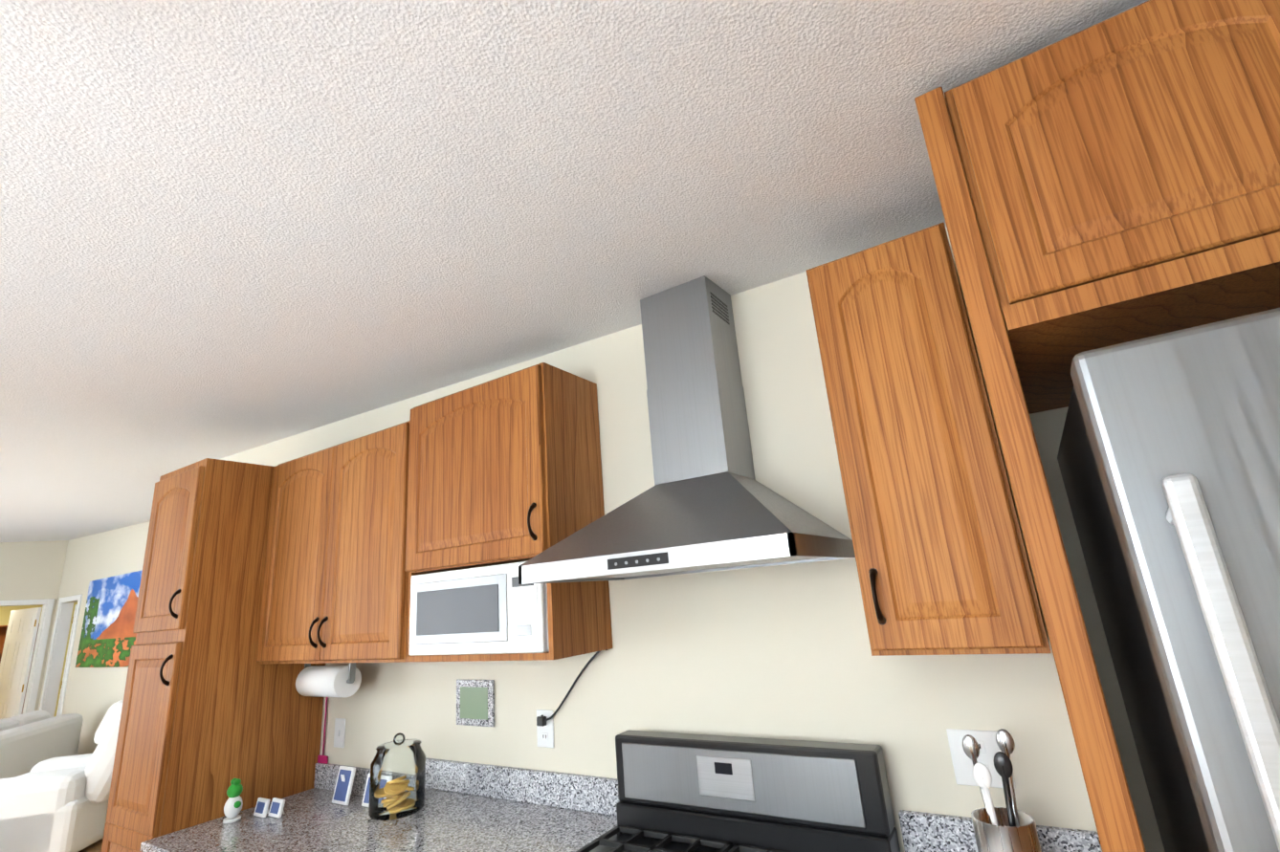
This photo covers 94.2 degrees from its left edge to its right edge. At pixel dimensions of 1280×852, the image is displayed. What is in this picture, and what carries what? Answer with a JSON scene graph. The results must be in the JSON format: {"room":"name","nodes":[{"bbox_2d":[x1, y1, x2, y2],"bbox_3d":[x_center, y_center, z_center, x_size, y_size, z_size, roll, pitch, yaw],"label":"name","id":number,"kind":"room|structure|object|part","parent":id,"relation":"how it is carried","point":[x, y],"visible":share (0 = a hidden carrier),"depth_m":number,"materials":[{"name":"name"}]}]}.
{"room":"kitchen","nodes":[
{"label":"kitchen","id":0,"kind":"room"},
{"bbox_2d":[0,540,68,710],"bbox_3d":[-9.110,2.333,5.991,0.120,3.300,4.670,-14,-18,30],"label":"wall","id":1,"kind":"structure","parent":0,"point":[31,570],"depth_m":7.84,"materials":[{"name":"beige paint"}]},
{"bbox_2d":[0,607,42,719],"bbox_3d":[-8.275,3.437,7.769,0.738,2.000,0.206,-14,-18,30],"label":"door","id":2,"kind":"structure","parent":1,"relation":"in","point":[16,658],"depth_m":7.85,"materials":[{"name":"white wood"}]},
{"bbox_2d":[0,594,82,718],"bbox_3d":[-7.636,3.177,7.188,1.025,2.105,1.035,-14,-18,30],"label":"door frame","id":3,"kind":"structure","parent":1,"relation":"attached to","point":[55,666],"depth_m":7.71,"materials":[{"name":"white wood"}]},
{"bbox_2d":[56,604,77,716],"bbox_3d":[-7.304,3.424,7.997,0.190,2.000,0.740,-14,-18,30],"label":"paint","id":4,"kind":"object","parent":1,"relation":"attached to","point":[62,681],"visible":0.04,"depth_m":7.75,"materials":[{"name":"white paint"}]},
{"bbox_2d":[0,601,77,717],"bbox_3d":[-10.147,3.220,8.834,0.100,3.300,3.100,-14,-18,30],"label":"wall","id":5,"kind":"structure","parent":0,"point":[5,612],"depth_m":9.48,"materials":[{"name":"yellow paint"}]},
{"bbox_2d":[78,838,102,851],"bbox_3d":[-3.973,3.047,3.776,15.620,0.060,6.870,-14,-18,30],"label":"floor","id":6,"kind":"structure","parent":0,"point":[96,847],"depth_m":4.61,"materials":[{"name":"brown wood"}]},
{"bbox_2d":[0,623,39,712],"bbox_3d":[-9.596,3.973,8.979,0.340,1.850,0.580,-14,-18,30],"label":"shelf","id":7,"kind":"object","parent":6,"relation":"on","point":[3,630],"visible":0.04,"depth_m":9.18,"materials":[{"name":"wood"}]},
{"bbox_2d":[0,710,83,778],"bbox_3d":[-6.235,3.243,5.609,0.900,0.866,1.450,1,-17,-18],"label":"loveseat","id":8,"kind":"object","parent":6,"relation":"on","point":[29,741],"visible":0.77,"depth_m":5.75,"materials":[{"name":"white fabric"}]},
{"bbox_2d":[0,700,123,851],"bbox_3d":[-4.694,2.788,4.795,1.508,1.022,1.431,-14,-18,30],"label":"recliner","id":9,"kind":"object","parent":6,"relation":"on","point":[56,805],"visible":0.56,"depth_m":4.39,"materials":[{"name":"white fabric"}]},
{"bbox_2d":[100,458,325,851],"bbox_3d":[-1.830,1.326,2.588,0.470,2.269,0.640,-14,-18,30],"label":"pantry cabinet","id":10,"kind":"object","parent":6,"relation":"on","point":[212,708],"visible":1,"depth_m":2.47,"materials":[{"name":"brown wood"}]},
{"bbox_2d":[575,729,900,851],"bbox_3d":[0.125,1.352,1.194,0.762,1.165,0.734,-14,-18,30],"label":"range","id":11,"kind":"object","parent":6,"relation":"on","point":[677,792],"visible":0.98,"depth_m":1.53,"materials":[{"name":"silver metal"}]},
{"bbox_2d":[914,87,1145,851],"bbox_3d":[0.786,0.609,1.012,0.045,2.390,0.661,-14,-18,30],"label":"panel","id":12,"kind":"object","parent":6,"relation":"on","point":[1114,812],"visible":1,"depth_m":0.86,"materials":[{"name":"brown wood"}]},
{"bbox_2d":[1057,308,1279,851],"bbox_3d":[1.139,0.743,0.574,0.830,1.818,0.853,-14,-18,30],"label":"refrigerator","id":13,"kind":"object","parent":6,"relation":"on","point":[1168,456],"visible":1,"depth_m":0.64,"materials":[{"name":"silver metal"}]},
{"bbox_3d":[-0.556,1.685,1.663,0.981,0.883,0.640,-14,-18,30],"label":"base cabinet","id":14,"kind":"object","parent":6,"relation":"on","visible":0},
{"bbox_2d":[248,757,619,851],"bbox_3d":[-0.596,1.197,1.799,0.982,0.130,0.644,-14,-18,30],"label":"countertop","id":15,"kind":"structure","parent":14,"relation":"on","point":[472,807],"depth_m":1.88,"materials":[{"name":"stone"}]},
{"bbox_2d":[368,732,425,820],"bbox_3d":[-0.840,1.200,2.064,0.180,0.245,0.180,-14,-18,30],"label":"cookie jar","id":16,"kind":"object","parent":15,"relation":"on","point":[397,804],"visible":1,"depth_m":2.06,"materials":[{"name":"clear glass"}]},
{"bbox_3d":[0.666,1.379,0.926,0.389,0.883,0.640,-14,-18,30],"label":"base cabinet","id":17,"kind":"object","parent":6,"relation":"on","visible":0},
{"bbox_2d":[898,810,1102,851],"bbox_3d":[0.625,0.892,1.063,0.392,0.130,0.644,-14,-18,30],"label":"countertop","id":18,"kind":"structure","parent":17,"relation":"on","point":[925,832],"depth_m":1.36,"materials":[{"name":"stone"}]},
{"bbox_2d":[962,728,1041,851],"bbox_3d":[0.720,0.784,1.179,0.114,0.323,0.114,-14,-18,30],"label":"utensil crock","id":19,"kind":"object","parent":18,"relation":"on","point":[1010,827],"visible":1,"depth_m":1.17,"materials":[{"name":"silver metal"}]},
{"bbox_3d":[-1.271,1.896,2.087,0.729,0.819,0.640,-14,-18,30],"label":"desk unit","id":20,"kind":"object","parent":6,"relation":"on","visible":0},
{"bbox_2d":[139,763,416,851],"bbox_3d":[-1.308,1.439,2.214,0.728,0.130,0.644,-14,-18,30],"label":"countertop","id":21,"kind":"structure","parent":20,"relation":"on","point":[303,811],"depth_m":2.23,"materials":[{"name":"stone"}]},
{"bbox_2d":[222,778,242,823],"bbox_3d":[-1.567,1.442,2.293,0.084,0.146,0.060,-14,-18,30],"label":"figurine","id":22,"kind":"object","parent":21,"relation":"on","point":[232,806],"visible":1,"depth_m":2.28,"materials":[{"name":"green"}]},
{"bbox_2d":[253,797,270,817],"bbox_3d":[-1.468,1.487,2.319,0.075,0.060,0.036,-14,-18,30],"label":"photo frame","id":23,"kind":"object","parent":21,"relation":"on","point":[261,809],"visible":0.98,"depth_m":2.31,"materials":[{"name":"white plastic"}]},
{"bbox_2d":[267,797,285,818],"bbox_3d":[-1.399,1.476,2.300,0.075,0.060,0.036,-14,-18,30],"label":"photo frame","id":24,"kind":"object","parent":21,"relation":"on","point":[276,808],"visible":1,"depth_m":2.29,"materials":[{"name":"white plastic"}]},
{"bbox_2d":[331,766,355,805],"bbox_3d":[-1.198,1.454,2.405,0.100,0.129,0.038,-14,-18,30],"label":"photo frame","id":25,"kind":"object","parent":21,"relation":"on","point":[343,785],"visible":1,"depth_m":2.40,"materials":[{"name":"white plastic"}]},
{"bbox_2d":[361,773,392,807],"bbox_3d":[-1.027,1.427,2.322,0.140,0.109,0.036,-14,-18,30],"label":"photo frame","id":26,"kind":"object","parent":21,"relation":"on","point":[365,800],"visible":0.33,"depth_m":2.32,"materials":[{"name":"white plastic"}]},
{"bbox_2d":[37,521,149,754],"bbox_3d":[-5.188,2.121,6.345,6.420,3.300,0.165,-14,-18,30],"label":"wall","id":27,"kind":"structure","parent":0,"point":[93,695],"depth_m":6.95,"materials":[{"name":"beige paint"}]},
{"bbox_3d":[-5.952,2.204,6.756,1.950,1.000,0.043,-14,-18,30],"label":"canvas picture","id":28,"kind":"part","parent":27,"relation":"part of"},
{"bbox_2d":[0,0,1148,542],"bbox_3d":[-4.180,0.448,4.512,15.620,1.030,6.870,-14,-18,30],"label":"ceiling","id":29,"kind":"structure","parent":0,"point":[228,228],"depth_m":1.28,"materials":[{"name":"white paint"}]},
{"bbox_2d":[219,226,1165,851],"bbox_3d":[0.009,0.637,2.567,6.720,3.300,1.050,-14,-18,30],"label":"wall","id":30,"kind":"structure","parent":0,"point":[778,651],"depth_m":1.77,"materials":[{"name":"beige paint"}]},
{"bbox_2d":[317,697,328,764],"bbox_3d":[-1.429,1.356,2.696,0.070,0.450,0.008,-14,-18,30],"label":"fly swatter","id":31,"kind":"object","parent":30,"relation":"hanging from","point":[322,759],"visible":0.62,"depth_m":2.67,"materials":[{"name":"pink plastic"}]},
{"bbox_2d":[256,420,409,664],"bbox_3d":[-1.196,0.524,2.530,0.983,0.880,0.350,-14,-18,30],"label":"upper cabinet","id":32,"kind":"object","parent":30,"relation":"attached to","point":[335,583],"visible":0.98,"depth_m":2.37,"materials":[{"name":"brown wood"}]},
{"bbox_2d":[295,662,361,697],"bbox_3d":[-1.305,1.057,2.490,0.340,0.144,0.120,-14,-18,30],"label":"paper towel","id":33,"kind":"object","parent":32,"relation":"hanging from","point":[331,681],"visible":0.92,"depth_m":2.43,"materials":[{"name":"white paper"}]},
{"bbox_2d":[333,718,345,748],"bbox_3d":[-1.336,1.364,2.639,0.075,0.118,0.011,-14,-18,30],"label":"light switch","id":34,"kind":"object","parent":30,"relation":"attached to","point":[340,723],"depth_m":2.64,"materials":[{"name":"white plastic"}]},
{"bbox_2d":[456,680,494,727],"bbox_3d":[-0.623,1.043,2.241,0.200,0.160,0.012,-14,-18,30],"label":"picture frame","id":35,"kind":"object","parent":30,"relation":"attached to","point":[474,702],"depth_m":2.23,"materials":[{"name":"white stone"}]},
{"bbox_2d":[405,362,612,662],"bbox_3d":[-0.502,0.326,2.118,0.673,0.930,0.350,-14,-18,30],"label":"upper cabinet","id":36,"kind":"object","parent":30,"relation":"attached to","point":[505,470],"visible":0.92,"depth_m":1.99,"materials":[{"name":"brown wood"}]},
{"bbox_2d":[408,561,549,656],"bbox_3d":[-0.476,0.624,2.039,0.615,0.268,0.285,-14,-18,30],"label":"microwave","id":37,"kind":"object","parent":36,"relation":"in","point":[496,609],"visible":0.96,"depth_m":1.90,"materials":[{"name":"white plastic"}]},
{"bbox_2d":[536,649,608,727],"bbox_3d":[-0.229,0.876,2.002,0.311,0.256,0.021,-14,-18,30],"label":"cord","id":38,"kind":"object","parent":37,"relation":"attached to","point":[541,720],"visible":0.79,"depth_m":2.01,"materials":[{"name":"black plastic"}]},
{"bbox_2d":[536,709,553,748],"bbox_3d":[-0.327,1.043,2.048,0.075,0.118,0.008,-14,-18,30],"label":"outlet","id":39,"kind":"object","parent":30,"relation":"attached to","point":[545,734],"depth_m":2.04,"materials":[{"name":"white plastic"}]},
{"bbox_2d":[518,275,855,584],"bbox_3d":[0.095,-0.034,1.715,0.762,0.881,0.500,-14,-18,30],"label":"range hood","id":40,"kind":"object","parent":30,"relation":"attached to","point":[707,502],"visible":1,"depth_m":1.67,"materials":[{"name":"silver metal"}]},
{"bbox_2d":[806,221,1050,656],"bbox_3d":[0.661,0.035,1.416,0.323,0.930,0.350,-14,-18,30],"label":"upper cabinet","id":41,"kind":"object","parent":30,"relation":"attached to","point":[942,563],"visible":1,"depth_m":1.28,"materials":[{"name":"brown wood"}]},
{"bbox_2d":[946,728,1015,789],"bbox_3d":[0.787,0.769,1.375,0.120,0.118,0.008,-14,-18,30],"label":"outlet","id":42,"kind":"object","parent":30,"relation":"attached to","point":[962,765],"depth_m":1.38,"materials":[{"name":"white plastic"}]},
{"bbox_2d":[944,0,1279,414],"bbox_3d":[1.104,-0.413,1.016,0.910,0.475,0.694,-14,-18,30],"label":"upper cabinet","id":43,"kind":"object","parent":30,"relation":"attached to","point":[1122,172],"visible":0.96,"depth_m":0.89,"materials":[{"name":"brown wood"}]}
]}

